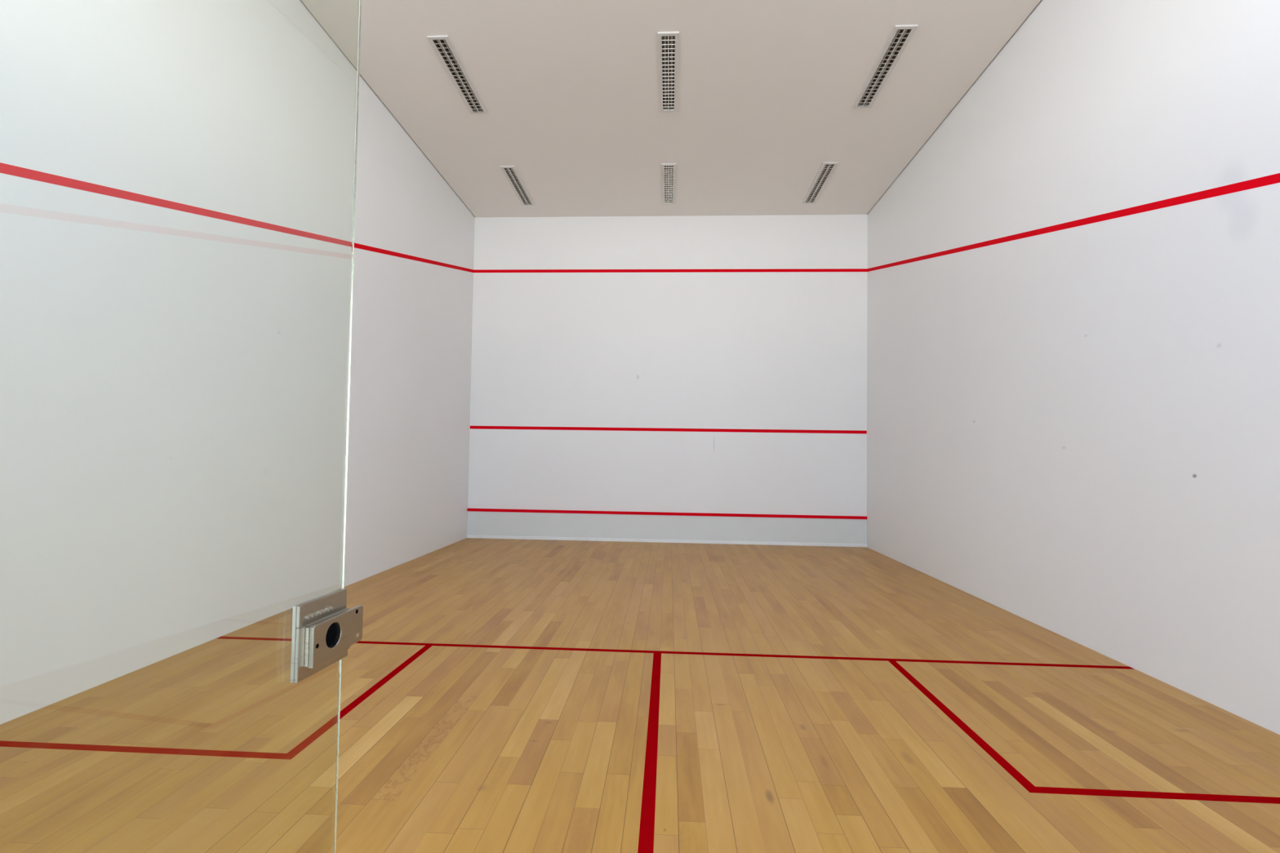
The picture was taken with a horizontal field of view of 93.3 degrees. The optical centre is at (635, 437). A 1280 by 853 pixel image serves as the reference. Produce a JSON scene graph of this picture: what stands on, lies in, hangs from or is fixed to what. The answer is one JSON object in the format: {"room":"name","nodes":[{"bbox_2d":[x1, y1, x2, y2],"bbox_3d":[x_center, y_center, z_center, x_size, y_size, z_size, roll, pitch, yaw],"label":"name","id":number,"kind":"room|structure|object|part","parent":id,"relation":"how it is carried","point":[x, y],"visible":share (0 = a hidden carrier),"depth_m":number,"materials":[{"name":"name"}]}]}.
{"room":"squash court","nodes":[
{"label":"squash court","id":0,"kind":"room"},
{"bbox_2d":[343,73,475,586],"bbox_3d":[-3.070,-1.244,5.050,0.181,5.653,9.850,1,-2,3],"label":"wall","id":1,"kind":"structure","parent":0,"point":[409,417],"depth_m":7.45,"materials":[{"name":"white paint"}]},
{"bbox_2d":[467,213,867,516],"bbox_3d":[0.495,-1.036,9.868,6.760,5.653,0.181,1,-2,3],"label":"wall","id":2,"kind":"structure","parent":0,"point":[703,364],"depth_m":9.78,"materials":[{"name":"white paint"}]},
{"bbox_2d":[466,508,866,546],"bbox_3d":[0.452,1.444,9.682,6.396,0.481,0.031,1,-2,3],"label":"tin","id":3,"kind":"object","parent":2,"relation":"attached to","point":[482,523],"visible":1,"depth_m":9.67,"materials":[{"name":"grey paint"}]},
{"bbox_2d":[359,0,1040,217],"bbox_3d":[0.253,-3.786,4.947,6.372,0.020,9.850,1,-2,3],"label":"ceiling","id":4,"kind":"structure","parent":0,"point":[768,91],"depth_m":6.53,"materials":[{"name":"white paint"}]},
{"bbox_2d":[426,35,488,114],"bbox_3d":[-1.826,-3.798,6.327,0.200,0.107,1.280,1,-2,3],"label":"ceiling light","id":5,"kind":"object","parent":4,"relation":"attached to","point":[442,46],"visible":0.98,"depth_m":6.23,"materials":[{"name":"white metal"}]},
{"bbox_2d":[500,165,535,205],"bbox_3d":[-1.706,-3.714,8.870,0.200,0.107,1.280,1,-2,3],"label":"ceiling light","id":6,"kind":"object","parent":4,"relation":"attached to","point":[511,173],"visible":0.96,"depth_m":8.80,"materials":[{"name":"white metal"}]},
{"bbox_2d":[657,31,679,111],"bbox_3d":[0.343,-3.769,6.229,0.200,0.107,1.280,1,-2,3],"label":"ceiling light","id":7,"kind":"object","parent":4,"relation":"attached to","point":[668,42],"visible":0.99,"depth_m":6.14,"materials":[{"name":"white metal"}]},
{"bbox_2d":[661,163,675,204],"bbox_3d":[0.486,-3.686,8.734,0.200,0.107,1.280,1,-2,3],"label":"ceiling light","id":8,"kind":"object","parent":4,"relation":"attached to","point":[668,171],"visible":0.99,"depth_m":8.67,"materials":[{"name":"white metal"}]},
{"bbox_2d":[801,161,838,204],"bbox_3d":[2.623,-3.657,8.631,0.200,0.107,1.280,1,-2,3],"label":"ceiling light","id":9,"kind":"object","parent":4,"relation":"attached to","point":[826,170],"visible":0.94,"depth_m":8.55,"materials":[{"name":"white metal"}]},
{"bbox_2d":[852,24,918,108],"bbox_3d":[2.488,-3.741,6.096,0.200,0.107,1.280,1,-2,3],"label":"ceiling light","id":10,"kind":"object","parent":4,"relation":"attached to","point":[900,36],"visible":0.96,"depth_m":5.99,"materials":[{"name":"white metal"}]},
{"bbox_2d":[335,537,1279,852],"bbox_3d":[0.176,1.525,4.829,6.400,0.001,9.744,1,-2,3],"label":"floor","id":11,"kind":"structure","parent":0,"point":[498,695],"depth_m":3.15,"materials":[{"name":"brown wood"}]},
{"bbox_2d":[866,0,1279,734],"bbox_3d":[3.498,-1.157,4.678,0.181,5.653,9.850,1,-2,3],"label":"wall","id":12,"kind":"structure","parent":0,"point":[1073,282],"depth_m":4.38,"materials":[{"name":"white paint"}]},
{"bbox_3d":[-0.042,-2.365,0.066,6.400,3.143,0.150,1,-2,3],"label":"wall","id":13,"kind":"structure","parent":0,"visible":0},
{"bbox_2d":[0,0,363,852],"bbox_3d":[-0.483,0.310,0.492,0.037,2.129,0.838,1,-2,8],"label":"door","id":14,"kind":"structure","parent":13,"relation":"in","point":[178,177],"depth_m":0.61,"materials":[{"name":"clear glass"}]},
{"bbox_3d":[-0.434,0.271,0.837,0.010,0.099,0.111,1,-2,7],"label":"plate","id":15,"kind":"part","parent":14,"relation":"part of","materials":[{"name":"silver metal"}]},
{"bbox_3d":[-0.419,0.278,0.850,0.007,0.056,0.114,1,-2,7],"label":"plate","id":16,"kind":"part","parent":14,"relation":"part of","materials":[{"name":"silver metal"}]}
]}

